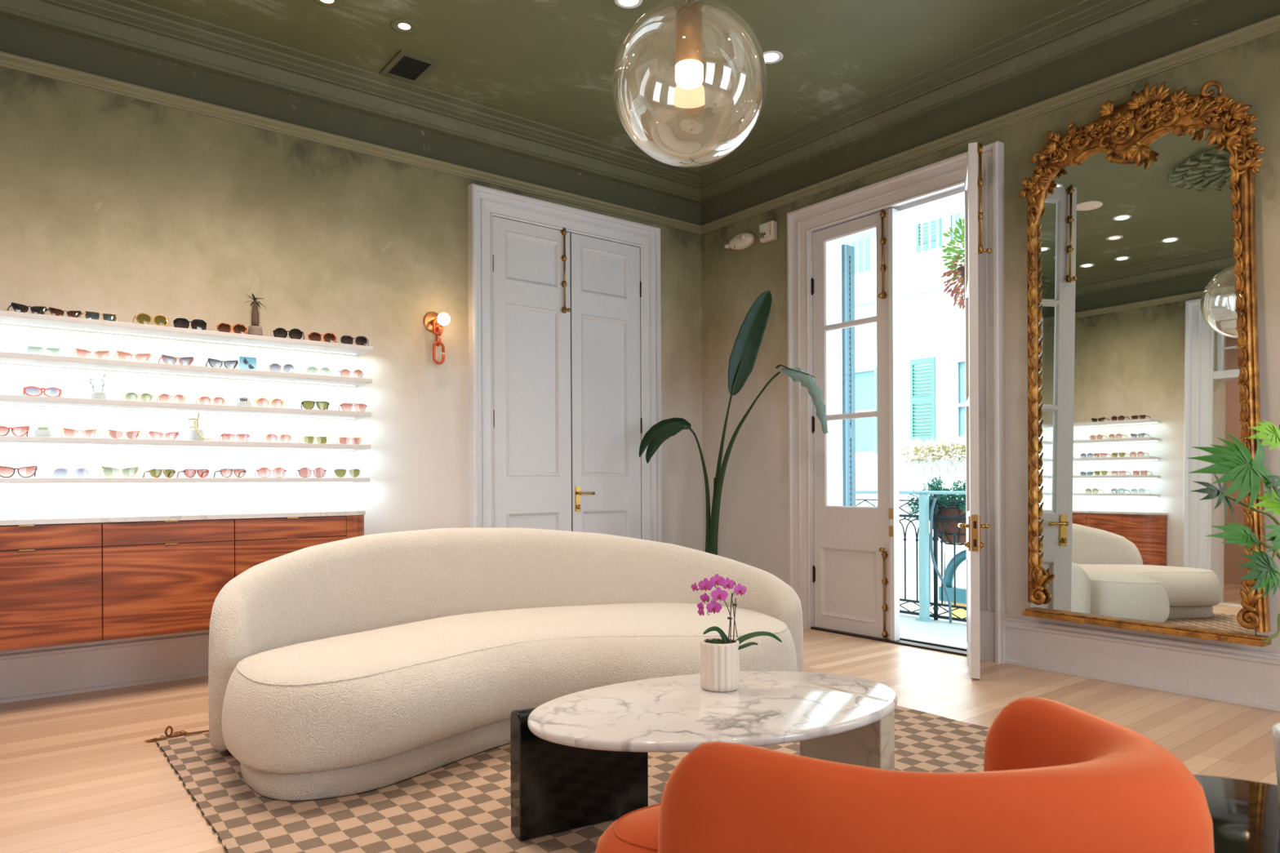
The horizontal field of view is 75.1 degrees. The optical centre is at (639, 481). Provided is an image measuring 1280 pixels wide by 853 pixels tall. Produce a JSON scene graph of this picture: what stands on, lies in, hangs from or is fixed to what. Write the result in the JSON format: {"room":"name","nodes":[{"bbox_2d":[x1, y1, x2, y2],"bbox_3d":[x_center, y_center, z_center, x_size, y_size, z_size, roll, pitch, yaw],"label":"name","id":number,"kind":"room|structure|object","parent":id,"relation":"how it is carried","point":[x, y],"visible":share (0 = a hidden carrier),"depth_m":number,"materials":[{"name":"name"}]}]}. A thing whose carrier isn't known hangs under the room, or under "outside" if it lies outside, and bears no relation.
{"room":"shop","nodes":[
{"label":"shop","id":0,"kind":"room"},
{"bbox_2d":[0,16,702,551],"bbox_3d":[-1.615,-0.712,5.679,5.920,4.040,0.300,0,0,-38],"label":"wall","id":1,"kind":"structure","parent":0,"point":[124,206],"depth_m":4.95,"materials":[{"name":"paint"}]},
{"bbox_2d":[0,522,102,651],"bbox_3d":[-3.052,0.506,4.137,0.611,0.594,0.354,0,0,-38],"label":"base cabinet","id":2,"kind":"object","parent":1,"relation":"attached to","point":[51,575],"visible":0.96,"depth_m":4.06,"materials":[{"name":"brown wood"}]},
{"bbox_2d":[0,629,209,703],"bbox_3d":[-1.524,0.973,5.531,5.270,0.270,0.036,0,0,-38],"label":"baseboard","id":3,"kind":"structure","parent":1,"relation":"attached to","point":[42,672],"depth_m":4.46,"materials":[{"name":"paint"}]},
{"bbox_2d":[101,519,234,640],"bbox_3d":[-2.568,0.504,4.514,0.611,0.594,0.354,0,0,-38],"label":"base cabinet","id":4,"kind":"object","parent":1,"relation":"attached to","point":[159,577],"visible":0.86,"depth_m":4.36,"materials":[{"name":"brown wood"}]},
{"bbox_2d":[0,477,369,484],"bbox_3d":[-2.540,-0.006,4.607,2.031,0.028,0.250,0,0,-38],"label":"display shelf","id":5,"kind":"object","parent":1,"relation":"attached to","point":[123,480],"visible":1,"depth_m":4.50,"materials":[{"name":"white wood"}]},
{"bbox_2d":[0,466,37,477],"bbox_3d":[-3.113,-0.048,4.154,0.168,0.060,0.140,0,0,-38],"label":"sunglasses","id":6,"kind":"object","parent":5,"relation":"on","point":[32,468],"visible":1,"depth_m":4.11,"materials":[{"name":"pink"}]},
{"bbox_2d":[51,467,89,477],"bbox_3d":[-2.934,-0.045,4.294,0.161,0.049,0.140,0,0,-38],"label":"sunglasses","id":7,"kind":"object","parent":5,"relation":"on","point":[63,469],"visible":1,"depth_m":4.25,"materials":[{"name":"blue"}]},
{"bbox_2d":[99,466,138,477],"bbox_3d":[-2.767,-0.050,4.424,0.169,0.060,0.140,0,0,-38],"label":"sunglasses","id":8,"kind":"object","parent":5,"relation":"on","point":[104,469],"visible":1,"depth_m":4.37,"materials":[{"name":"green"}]},
{"bbox_2d":[142,469,175,477],"bbox_3d":[-2.620,-0.044,4.538,0.130,0.047,0.139,0,0,-44],"label":"sunglasses","id":9,"kind":"object","parent":5,"relation":"on","point":[153,473],"visible":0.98,"depth_m":4.49,"materials":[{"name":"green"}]},
{"bbox_2d":[176,469,208,477],"bbox_3d":[-2.490,-0.045,4.639,0.133,0.048,0.139,0,0,-44],"label":"sunglasses","id":10,"kind":"object","parent":5,"relation":"on","point":[188,473],"visible":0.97,"depth_m":4.59,"materials":[{"name":"pink"}]},
{"bbox_2d":[213,468,246,477],"bbox_3d":[-2.342,-0.048,4.755,0.142,0.051,0.140,0,0,-42],"label":"sunglasses","id":11,"kind":"object","parent":5,"relation":"on","point":[239,471],"visible":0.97,"depth_m":4.71,"materials":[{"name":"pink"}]},
{"bbox_2d":[254,467,286,477],"bbox_3d":[-2.169,-0.052,4.889,0.161,0.059,0.137,0,0,-30],"label":"sunglasses","id":12,"kind":"object","parent":5,"relation":"on","point":[262,469],"visible":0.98,"depth_m":4.83,"materials":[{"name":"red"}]},
{"bbox_2d":[296,467,326,477],"bbox_3d":[-1.987,-0.053,5.030,0.161,0.060,0.137,0,0,-28],"label":"sunglasses","id":13,"kind":"object","parent":5,"relation":"on","point":[304,472],"visible":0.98,"depth_m":4.97,"materials":[{"name":"pink"}]},
{"bbox_2d":[333,468,360,477],"bbox_3d":[-1.817,-0.051,5.162,0.162,0.054,0.137,0,0,-24],"label":"sunglasses","id":14,"kind":"object","parent":5,"relation":"on","point":[339,473],"visible":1,"depth_m":5.10,"materials":[{"name":"green"}]},
{"bbox_2d":[0,435,370,450],"bbox_3d":[-2.539,-0.210,4.609,2.037,0.028,0.250,0,0,-38],"label":"display shelf","id":15,"kind":"object","parent":1,"relation":"attached to","point":[3,439],"visible":1,"depth_m":4.51,"materials":[{"name":"white wood"}]},
{"bbox_2d":[0,426,29,436],"bbox_3d":[-3.131,-0.249,4.141,0.149,0.053,0.140,0,0,-38],"label":"sunglasses","id":16,"kind":"object","parent":15,"relation":"on","point":[2,428],"visible":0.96,"depth_m":4.10,"materials":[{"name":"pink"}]},
{"bbox_2d":[34,426,51,436],"bbox_3d":[-3.009,-0.250,4.198,0.072,0.056,0.072,0,0,-38],"label":"potted plant","id":17,"kind":"object","parent":15,"relation":"on","point":[41,431],"visible":0.87,"depth_m":4.17,"materials":[{"name":"concrete"}]},
{"bbox_2d":[61,428,97,438],"bbox_3d":[-2.906,-0.247,4.316,0.151,0.048,0.137,0,0,-38],"label":"sunglasses","id":18,"kind":"object","parent":15,"relation":"on","point":[64,430],"visible":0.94,"depth_m":4.27,"materials":[{"name":"gold metal"}]},
{"bbox_2d":[105,429,140,439],"bbox_3d":[-2.754,-0.248,4.434,0.149,0.047,0.137,0,0,-38],"label":"sunglasses","id":19,"kind":"object","parent":15,"relation":"on","point":[113,433],"visible":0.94,"depth_m":4.38,"materials":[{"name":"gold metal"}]},
{"bbox_2d":[146,431,179,439],"bbox_3d":[-2.609,-0.248,4.548,0.144,0.046,0.137,0,0,-38],"label":"sunglasses","id":20,"kind":"object","parent":15,"relation":"on","point":[151,433],"visible":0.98,"depth_m":4.50,"materials":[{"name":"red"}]},
{"bbox_2d":[188,413,213,440],"bbox_3d":[-2.441,-0.303,4.619,0.118,0.156,0.107,0,0,-38],"label":"potted plant","id":21,"kind":"object","parent":15,"relation":"on","point":[196,434],"visible":0.94,"depth_m":4.59,"materials":[{"name":"concrete"}]},
{"bbox_2d":[219,433,249,441],"bbox_3d":[-2.324,-0.248,4.769,0.146,0.044,0.137,0,0,-32],"label":"sunglasses","id":22,"kind":"object","parent":15,"relation":"on","point":[224,435],"visible":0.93,"depth_m":4.71,"materials":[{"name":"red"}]},
{"bbox_2d":[262,434,292,442],"bbox_3d":[-2.141,-0.252,4.912,0.146,0.050,0.137,0,0,-32],"label":"sunglasses","id":23,"kind":"object","parent":15,"relation":"on","point":[268,436],"visible":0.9,"depth_m":4.86,"materials":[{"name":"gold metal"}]},
{"bbox_2d":[298,435,328,443],"bbox_3d":[-1.978,-0.250,5.039,0.144,0.043,0.137,0,0,-34],"label":"sunglasses","id":24,"kind":"object","parent":15,"relation":"on","point":[307,439],"visible":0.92,"depth_m":4.98,"materials":[{"name":"gold metal"}]},
{"bbox_2d":[337,437,362,444],"bbox_3d":[-1.805,-0.250,5.172,0.141,0.043,0.137,0,0,-26],"label":"sunglasses","id":25,"kind":"object","parent":15,"relation":"on","point":[342,440],"visible":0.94,"depth_m":5.11,"materials":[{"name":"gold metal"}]},
{"bbox_2d":[0,394,371,418],"bbox_3d":[-2.538,-0.410,4.610,2.043,0.028,0.250,0,0,-38],"label":"display shelf","id":26,"kind":"object","parent":1,"relation":"attached to","point":[4,399],"visible":1,"depth_m":4.51,"materials":[{"name":"white wood"}]},
{"bbox_2d":[22,386,62,397],"bbox_3d":[-3.029,-0.450,4.221,0.156,0.050,0.141,0,0,-38],"label":"sunglasses","id":27,"kind":"object","parent":26,"relation":"on","point":[28,388],"visible":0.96,"depth_m":4.17,"materials":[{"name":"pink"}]},
{"bbox_2d":[86,373,106,399],"bbox_3d":[-2.830,-0.495,4.343,0.088,0.145,0.072,0,0,-9],"label":"potted plant","id":28,"kind":"object","parent":26,"relation":"on","point":[102,395],"visible":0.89,"depth_m":4.32,"materials":[{"name":"grey plant"}]},
{"bbox_2d":[122,392,153,401],"bbox_3d":[-2.701,-0.448,4.477,0.135,0.048,0.137,0,0,-38],"label":"sunglasses","id":29,"kind":"object","parent":26,"relation":"on","point":[129,394],"visible":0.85,"depth_m":4.42,"materials":[{"name":"gold metal"}]},
{"bbox_2d":[156,393,186,403],"bbox_3d":[-2.575,-0.450,4.575,0.138,0.051,0.137,0,0,-33],"label":"sunglasses","id":30,"kind":"object","parent":26,"relation":"on","point":[163,395],"visible":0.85,"depth_m":4.52,"materials":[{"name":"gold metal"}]},
{"bbox_2d":[195,396,225,404],"bbox_3d":[-2.422,-0.449,4.694,0.137,0.047,0.137,0,0,-35],"label":"sunglasses","id":31,"kind":"object","parent":26,"relation":"on","point":[202,398],"visible":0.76,"depth_m":4.64,"materials":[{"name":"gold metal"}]},
{"bbox_2d":[235,397,251,406],"bbox_3d":[-2.271,-0.455,4.774,0.080,0.059,0.080,0,0,-38],"label":"potted plant","id":32,"kind":"object","parent":26,"relation":"on","point":[244,402],"visible":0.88,"depth_m":4.75,"materials":[{"name":"grey plant"}]},
{"bbox_2d":[253,397,284,408],"bbox_3d":[-2.179,-0.455,4.883,0.155,0.057,0.137,0,0,-32],"label":"sunglasses","id":33,"kind":"object","parent":26,"relation":"on","point":[262,399],"visible":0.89,"depth_m":4.83,"materials":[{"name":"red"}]},
{"bbox_2d":[301,400,329,409],"bbox_3d":[-1.969,-0.455,5.046,0.157,0.055,0.139,0,0,-24],"label":"sunglasses","id":34,"kind":"object","parent":26,"relation":"on","point":[306,404],"visible":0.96,"depth_m":4.99,"materials":[{"name":"green"}]},
{"bbox_2d":[338,403,367,410],"bbox_3d":[-1.789,-0.455,5.185,0.157,0.052,0.137,0,0,-24],"label":"sunglasses","id":35,"kind":"object","parent":26,"relation":"on","point":[343,405],"visible":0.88,"depth_m":5.12,"materials":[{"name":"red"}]},
{"bbox_2d":[0,351,372,386],"bbox_3d":[-2.536,-0.617,4.612,2.049,0.028,0.250,0,0,-38],"label":"display shelf","id":36,"kind":"object","parent":1,"relation":"attached to","point":[5,357],"visible":1,"depth_m":4.52,"materials":[{"name":"white"}]},
{"bbox_2d":[26,346,62,355],"bbox_3d":[-3.025,-0.652,4.225,0.145,0.045,0.137,0,0,-38],"label":"sunglasses","id":37,"kind":"object","parent":36,"relation":"on","point":[28,347],"visible":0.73,"depth_m":4.17,"materials":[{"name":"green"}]},
{"bbox_2d":[73,347,110,359],"bbox_3d":[-2.865,-0.657,4.350,0.154,0.052,0.139,0,0,-38],"label":"sunglasses","id":38,"kind":"object","parent":36,"relation":"on","point":[77,350],"visible":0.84,"depth_m":4.29,"materials":[{"name":"pink"}]},
{"bbox_2d":[114,350,151,362],"bbox_3d":[-2.721,-0.660,4.462,0.159,0.057,0.140,0,0,-38],"label":"sunglasses","id":39,"kind":"object","parent":36,"relation":"on","point":[117,353],"visible":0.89,"depth_m":4.41,"materials":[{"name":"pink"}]},
{"bbox_2d":[158,354,193,365],"bbox_3d":[-2.558,-0.660,4.589,0.157,0.055,0.140,0,0,-38],"label":"sunglasses","id":40,"kind":"object","parent":36,"relation":"on","point":[165,357],"visible":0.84,"depth_m":4.54,"materials":[{"name":"white"}]},
{"bbox_2d":[205,358,238,368],"bbox_3d":[-2.376,-0.660,4.731,0.153,0.054,0.140,0,0,-34],"label":"sunglasses","id":41,"kind":"object","parent":36,"relation":"on","point":[235,362],"visible":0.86,"depth_m":4.68,"materials":[{"name":"white"}]},
{"bbox_2d":[239,356,256,370],"bbox_3d":[-2.241,-0.672,4.759,0.088,0.079,0.022,0,0,-38],"label":"picture","id":42,"kind":"object","parent":36,"relation":"on","point":[245,362],"visible":0.84,"depth_m":4.75,"materials":[{"name":"paper"}]},
{"bbox_2d":[268,363,295,373],"bbox_3d":[-2.117,-0.663,4.930,0.148,0.058,0.140,0,0,-22],"label":"sunglasses","id":43,"kind":"object","parent":36,"relation":"on","point":[273,366],"visible":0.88,"depth_m":4.87,"materials":[{"name":"white"}]},
{"bbox_2d":[305,366,332,375],"bbox_3d":[-1.955,-0.662,5.058,0.147,0.054,0.137,0,0,-26],"label":"sunglasses","id":44,"kind":"object","parent":36,"relation":"on","point":[310,367],"visible":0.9,"depth_m":5.00,"materials":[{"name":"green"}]},
{"bbox_2d":[337,368,364,377],"bbox_3d":[-1.798,-0.664,5.179,0.149,0.056,0.139,0,0,-24],"label":"sunglasses","id":45,"kind":"object","parent":36,"relation":"on","point":[357,371],"visible":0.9,"depth_m":5.13,"materials":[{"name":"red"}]},
{"bbox_2d":[0,310,373,355],"bbox_3d":[-2.535,-0.817,4.614,2.055,0.028,0.250,0,0,-38],"label":"display shelf","id":46,"kind":"object","parent":1,"relation":"attached to","point":[6,317],"visible":1,"depth_m":4.53,"materials":[{"name":"white"}]},
{"bbox_2d":[7,302,47,314],"bbox_3d":[-3.080,-0.855,4.183,0.139,0.051,0.148,0,0,44],"label":"sunglasses","id":47,"kind":"object","parent":46,"relation":"on","point":[16,307],"visible":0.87,"depth_m":4.13,"materials":[{"name":"black"}]},
{"bbox_2d":[44,306,81,317],"bbox_3d":[-2.963,-0.853,4.273,0.137,0.047,0.144,0,0,44],"label":"sunglasses","id":48,"kind":"object","parent":46,"relation":"on","point":[56,312],"visible":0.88,"depth_m":4.22,"materials":[{"name":"brown"}]},
{"bbox_2d":[80,311,117,321],"bbox_3d":[-2.841,-0.854,4.369,0.152,0.047,0.137,0,0,-44],"label":"sunglasses","id":49,"kind":"object","parent":46,"relation":"on","point":[88,314],"visible":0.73,"depth_m":4.31,"materials":[{"name":"gold metal"}]},
{"bbox_2d":[133,311,168,326],"bbox_3d":[-2.653,-0.868,4.516,0.162,0.073,0.139,0,0,-38],"label":"sunglasses","id":50,"kind":"object","parent":46,"relation":"on","point":[142,318],"visible":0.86,"depth_m":4.46,"materials":[{"name":"gold metal"}]},
{"bbox_2d":[173,318,206,329],"bbox_3d":[-2.502,-0.864,4.633,0.162,0.063,0.140,0,0,-28],"label":"sunglasses","id":51,"kind":"object","parent":46,"relation":"on","point":[198,324],"visible":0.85,"depth_m":4.58,"materials":[{"name":"black"}]},
{"bbox_2d":[216,323,247,333],"bbox_3d":[-2.331,-0.863,4.764,0.155,0.060,0.140,0,0,-24],"label":"sunglasses","id":52,"kind":"object","parent":46,"relation":"on","point":[224,327],"visible":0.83,"depth_m":4.71,"materials":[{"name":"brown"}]},
{"bbox_2d":[244,293,263,335],"bbox_3d":[-2.219,-0.956,4.820,0.116,0.246,0.107,0,0,13],"label":"potted plant","id":53,"kind":"object","parent":46,"relation":"on","point":[253,329],"visible":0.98,"depth_m":4.80,"materials":[{"name":"plant"}]},
{"bbox_2d":[272,328,304,339],"bbox_3d":[-2.087,-0.868,4.953,0.166,0.067,0.140,0,0,-18],"label":"sunglasses","id":54,"kind":"object","parent":46,"relation":"on","point":[298,334],"visible":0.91,"depth_m":4.89,"materials":[{"name":"black"}]},
{"bbox_2d":[307,332,336,342],"bbox_3d":[-1.933,-0.866,5.073,0.161,0.062,0.140,0,0,-20],"label":"sunglasses","id":55,"kind":"object","parent":46,"relation":"on","point":[316,336],"visible":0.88,"depth_m":5.01,"materials":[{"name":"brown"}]},
{"bbox_2d":[340,335,368,346],"bbox_3d":[-1.778,-0.868,5.192,0.165,0.064,0.140,0,0,-16],"label":"sunglasses","id":56,"kind":"object","parent":46,"relation":"on","point":[359,340],"visible":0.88,"depth_m":5.13,"materials":[{"name":"black"}]},
{"bbox_2d":[233,515,364,577],"bbox_3d":[-2.027,0.501,4.937,0.759,0.594,0.356,0,0,-38],"label":"base cabinet","id":57,"kind":"object","parent":1,"relation":"attached to","point":[257,541],"visible":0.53,"depth_m":4.72,"materials":[{"name":"brown wood"}]},
{"bbox_2d":[0,509,365,525],"bbox_3d":[-2.614,0.193,4.480,2.261,0.024,0.358,0,0,-38],"label":"countertop","id":58,"kind":"structure","parent":57,"relation":"on","point":[174,517],"depth_m":4.43,"materials":[{"name":"stone"}]},
{"bbox_2d":[423,311,450,364],"bbox_3d":[-1.358,-0.972,5.597,0.143,0.364,0.148,0,0,-38],"label":"wall sconce","id":59,"kind":"object","parent":1,"relation":"attached to","point":[433,322],"visible":1,"depth_m":5.60,"materials":[{"name":"orange metal"}]},
{"bbox_2d":[467,183,662,542],"bbox_3d":[-0.500,-0.484,6.296,1.689,3.173,0.096,0,0,-38],"label":"door","id":60,"kind":"structure","parent":1,"relation":"in","point":[565,301],"depth_m":6.26,"materials":[{"name":"white paint"}]},
{"bbox_2d":[135,0,1084,170],"bbox_3d":[1.005,-2.645,2.264,5.270,0.200,8.320,0,0,-38],"label":"ceiling","id":61,"kind":"structure","parent":0,"point":[551,63],"depth_m":4.88,"materials":[{"name":"paint"}]},
{"bbox_2d":[313,0,342,7],"bbox_3d":[-1.643,-2.530,4.366,0.150,0.004,0.150,0,0,-38],"label":"recessed light","id":62,"kind":"object","parent":61,"relation":"in","point":[328,3],"visible":1,"depth_m":4.40,"materials":[{"name":"paint"}]},
{"bbox_2d":[390,18,417,33],"bbox_3d":[-1.310,-2.531,4.630,0.150,0.004,0.150,0,0,-38],"label":"recessed light","id":63,"kind":"object","parent":61,"relation":"in","point":[402,28],"visible":1,"depth_m":4.63,"materials":[{"name":"paint"}]},
{"bbox_2d":[379,48,439,84],"bbox_3d":[-1.408,-2.527,5.084,0.240,0.012,0.345,0,0,-38],"label":"ceiling vent","id":64,"kind":"object","parent":61,"relation":"in","point":[406,66],"visible":1,"depth_m":5.07,"materials":[{"name":"black metal"}]},
{"bbox_2d":[613,0,642,8],"bbox_3d":[-0.061,-2.538,4.390,0.150,0.004,0.150,0,0,-38],"label":"recessed light","id":65,"kind":"object","parent":61,"relation":"in","point":[622,3],"visible":1,"depth_m":4.42,"materials":[{"name":"white paint"}]},
{"bbox_2d":[763,50,783,63],"bbox_3d":[0.782,-2.542,4.989,0.150,0.004,0.150,0,0,-38],"label":"recessed light","id":66,"kind":"object","parent":61,"relation":"in","point":[771,58],"visible":0.83,"depth_m":4.98,"materials":[{"name":"white paint"}]},
{"bbox_2d":[0,628,1279,852],"bbox_3d":[1.048,1.195,2.283,5.330,0.200,8.320,0,0,-38],"label":"floor","id":67,"kind":"structure","parent":0,"point":[79,773],"depth_m":3.69,"materials":[{"name":"brown wood"}]},
{"bbox_2d":[144,705,989,852],"bbox_3d":[0.236,1.069,2.938,2.956,0.061,3.858,0,0,-38],"label":"area rug","id":68,"kind":"object","parent":67,"relation":"on","point":[464,805],"visible":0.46,"depth_m":2.83,"materials":[{"name":"brown fabric"}]},
{"bbox_2d":[208,528,803,800],"bbox_3d":[-0.520,0.671,3.996,2.756,0.843,1.585,0,0,-28],"label":"sofa","id":69,"kind":"object","parent":68,"relation":"on","point":[358,664],"visible":0.88,"depth_m":3.63,"materials":[{"name":"beige fabric"}]},
{"bbox_2d":[510,671,897,840],"bbox_3d":[0.258,0.893,2.655,1.213,0.392,0.805,0,0,-38],"label":"coffee table","id":70,"kind":"object","parent":68,"relation":"on","point":[579,759],"visible":0.92,"depth_m":2.59,"materials":[{"name":"white stone"}]},
{"bbox_2d":[690,573,782,692],"bbox_3d":[0.321,0.505,2.831,0.294,0.386,0.133,0,0,-12],"label":"potted orchid","id":71,"kind":"object","parent":70,"relation":"on","point":[719,656],"visible":1,"depth_m":2.79,"materials":[{"name":"white ceramic"}]},
{"bbox_2d":[595,697,1213,852],"bbox_3d":[0.457,0.774,1.610,1.107,0.630,0.662,0,0,4],"label":"lounge chair","id":72,"kind":"object","parent":68,"relation":"on","point":[1056,777],"visible":1,"depth_m":1.35,"materials":[{"name":"orange fabric"}]},
{"bbox_2d":[639,290,828,555],"bbox_3d":[0.717,-0.147,6.201,1.370,2.486,0.500,0,0,16],"label":"potted plant","id":73,"kind":"object","parent":67,"relation":"on","point":[744,352],"visible":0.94,"depth_m":6.18,"materials":[{"name":"green plant"}]},
{"bbox_2d":[1193,774,1279,852],"bbox_3d":[1.399,0.928,1.847,0.748,0.310,0.748,0,0,-38],"label":"side table","id":74,"kind":"object","parent":67,"relation":"on","point":[1245,814],"visible":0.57,"depth_m":1.94,"materials":[{"name":"black paint"}]},
{"bbox_2d":[1186,419,1279,802],"bbox_3d":[1.476,0.309,1.938,0.462,0.926,0.259,0,0,-11],"label":"plant","id":75,"kind":"object","parent":74,"relation":"on","point":[1236,462],"visible":1,"depth_m":1.91,"materials":[{"name":"plant"}]},
{"bbox_2d":[1271,722,1279,802],"bbox_3d":[1.605,0.679,1.939,0.212,0.185,0.212,0,0,-38],"label":"pot","id":76,"kind":"object","parent":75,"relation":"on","point":[1276,727],"depth_m":1.98,"materials":[{"name":"ceramic"}]},
{"bbox_2d":[841,203,964,244],"bbox_3d":[2.384,-2.322,6.305,1.170,0.180,10.000,0,0,-38],"label":"ceiling","id":77,"kind":"structure","parent":0,"point":[959,208],"depth_m":7.13,"materials":[{"name":"paint"}]},
{"bbox_2d":[940,217,964,309],"bbox_3d":[2.409,-1.664,5.984,0.509,1.136,0.528,0,0,-38],"label":"hanging fern","id":78,"kind":"object","parent":77,"relation":"hanging from","point":[953,264],"visible":0.33,"depth_m":6.00,"materials":[{"name":"green plant"}]},
{"bbox_2d":[956,266,964,279],"bbox_3d":[2.442,-1.475,5.967,0.320,0.125,0.320,0,0,-38],"label":"basket","id":79,"kind":"object","parent":78,"relation":"on","point":[961,268],"depth_m":5.96,"materials":[{"name":"wicker"}]},
{"bbox_2d":[899,613,966,643],"bbox_3d":[2.263,1.221,6.197,1.320,0.175,10.000,0,0,-38],"label":"floor","id":80,"kind":"structure","parent":0,"point":[941,628],"depth_m":6.44,"materials":[{"name":"concrete"}]},
{"bbox_2d":[855,494,966,622],"bbox_3d":[2.355,0.611,6.905,0.052,1.045,5.000,0,0,-38],"label":"iron railing","id":81,"kind":"object","parent":80,"relation":"on","point":[935,517],"visible":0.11,"depth_m":6.81,"materials":[{"name":"black metal"}]},
{"bbox_2d":[905,475,966,545],"bbox_3d":[2.679,0.226,7.016,0.878,0.618,0.811,0,0,4],"label":"basket","id":82,"kind":"object","parent":81,"relation":"hanging from","point":[960,508],"visible":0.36,"depth_m":6.89,"materials":[{"name":"black metal"}]},
{"bbox_2d":[915,494,933,622],"bbox_3d":[2.318,0.618,6.794,0.095,1.030,0.100,0,0,-38],"label":"post","id":83,"kind":"object","parent":80,"relation":"on","point":[923,500],"visible":1,"depth_m":6.77,"materials":[{"name":"teal paint"}]},
{"bbox_2d":[855,490,965,494],"bbox_3d":[2.581,0.087,6.449,0.028,0.028,9.800,0,0,-38],"label":"handrail","id":84,"kind":"object","parent":83,"relation":"attached to","point":[926,492],"visible":0.02,"depth_m":6.78,"materials":[{"name":"metal"}]},
{"bbox_2d":[929,497,951,622],"bbox_3d":[2.406,0.630,6.685,0.112,0.996,0.152,0,0,-38],"label":"drain pipe","id":85,"kind":"object","parent":80,"relation":"on","point":[935,499],"visible":1,"depth_m":6.69,"materials":[{"name":"metal"}]},
{"bbox_2d":[701,0,1279,653],"bbox_3d":[3.323,-0.737,3.873,0.350,4.040,8.620,0,0,-38],"label":"wall","id":86,"kind":"structure","parent":0,"point":[753,522],"depth_m":5.00,"materials":[{"name":"paint"}]},
{"bbox_2d":[0,0,1220,204],"bbox_3d":[1.006,-2.464,2.264,5.270,0.162,8.320,0,0,-38],"label":"trim","id":87,"kind":"structure","parent":86,"relation":"attached to","point":[1086,26],"depth_m":5.14,"materials":[{"name":"green paint"}]},
{"bbox_2d":[0,13,1279,234],"bbox_3d":[1.007,-2.158,2.264,5.270,0.062,8.320,0,0,-38],"label":"trim","id":88,"kind":"structure","parent":86,"relation":"attached to","point":[1270,25],"depth_m":5.00,"materials":[{"name":"paint"}]},
{"bbox_2d":[724,232,755,250],"bbox_3d":[0.805,-1.946,6.749,0.077,0.124,0.285,0,0,-38],"label":"emergency light","id":89,"kind":"object","parent":86,"relation":"attached to","point":[743,241],"visible":1,"depth_m":6.70,"materials":[{"name":"white plastic"}]},
{"bbox_2d":[759,220,777,243],"bbox_3d":[1.000,-1.952,6.508,0.066,0.145,0.145,0,0,-38],"label":"fire alarm","id":90,"kind":"object","parent":86,"relation":"attached to","point":[768,230],"visible":1,"depth_m":6.48,"materials":[{"name":"white plastic"}]},
{"bbox_2d":[841,244,855,506],"bbox_3d":[1.630,-0.383,6.495,0.120,2.910,0.030,0,0,-38],"label":"shutter","id":91,"kind":"object","parent":86,"relation":"attached to","point":[847,251],"visible":0.62,"depth_m":6.47,"materials":[{"name":"blue paint"}]},
{"bbox_2d":[786,140,1007,679],"bbox_3d":[1.853,-0.476,5.580,0.839,3.133,1.951,0,0,-22],"label":"door","id":92,"kind":"structure","parent":86,"relation":"in","point":[844,561],"depth_m":5.71,"materials":[{"name":"white paint"}]},
{"bbox_2d":[1004,617,1279,711],"bbox_3d":[3.087,0.950,3.873,0.036,0.270,8.320,0,0,-38],"label":"baseboard","id":93,"kind":"structure","parent":86,"relation":"attached to","point":[1229,674],"depth_m":4.37,"materials":[{"name":"paint"}]},
{"bbox_2d":[1018,80,1271,647],"bbox_3d":[2.590,-0.654,4.404,0.157,2.847,1.223,0,0,-36],"label":"gilded mirror","id":94,"kind":"object","parent":86,"relation":"attached to","point":[1143,340],"visible":0.98,"depth_m":4.36,"materials":[{"name":"gold metal"}]},
{"label":"outside","id":95,"kind":"structure","parent":0,"visible":0},
{"bbox_3d":[6.336,6.168,13.790,17.100,0.200,38.000,0,0,-38],"label":"street","id":96,"kind":"object","parent":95,"visible":0},
{"bbox_2d":[841,211,966,618],"bbox_3d":[4.400,-0.922,14.845,1.600,14.000,26.000,0,0,-38],"label":"building","id":97,"kind":"structure","parent":96,"relation":"on","point":[931,331],"depth_m":14.63,"materials":[{"name":"white"}]},
{"bbox_2d":[875,367,877,453],"bbox_3d":[4.494,-1.323,15.331,0.050,1.600,0.350,0,0,-38],"label":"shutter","id":98,"kind":"object","parent":97,"relation":"hanging from","point":[876,422],"depth_m":15.44,"materials":[{"name":"wood"}]},
{"bbox_2d":[910,356,935,442],"bbox_3d":[4.989,-1.440,14.696,0.050,1.470,0.480,0,0,-38],"label":"shutter","id":99,"kind":"object","parent":97,"relation":"hanging from","point":[922,369],"depth_m":14.69,"materials":[{"name":"teal wood"}]},
{"bbox_2d":[915,217,941,252],"bbox_3d":[5.055,-4.800,14.590,0.050,1.450,0.470,0,0,-38],"label":"shutter","id":100,"kind":"object","parent":97,"relation":"hanging from","point":[933,223],"depth_m":14.61,"materials":[{"name":"teal wood"}]},
{"bbox_2d":[898,431,965,468],"bbox_3d":[4.745,-0.488,12.945,0.471,0.563,1.711,0,0,-38],"label":"flower box","id":101,"kind":"object","parent":97,"relation":"attached to","point":[935,462],"visible":0.75,"depth_m":12.98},
{"bbox_3d":[0.172,-2.489,3.085,1.010,0.103,1.009,0,0,-38],"label":"ceiling medallion","id":102,"kind":"object","parent":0,"visible":0},
{"bbox_2d":[612,0,767,167],"bbox_3d":[0.180,-1.837,3.080,0.568,1.309,0.568,0,0,-38],"label":"pendant lamp","id":103,"kind":"object","parent":102,"relation":"hanging from","point":[689,67],"visible":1,"depth_m":3.03,"materials":[{"name":"clear glass"}]},
{"bbox_2d":[675,59,703,88],"bbox_3d":[0.182,-1.505,3.080,0.104,0.067,0.104,0,0,-38],"label":"diffuser","id":104,"kind":"object","parent":103,"relation":"attached to","point":[689,73],"depth_m":3.04,"materials":[{"name":"white"}]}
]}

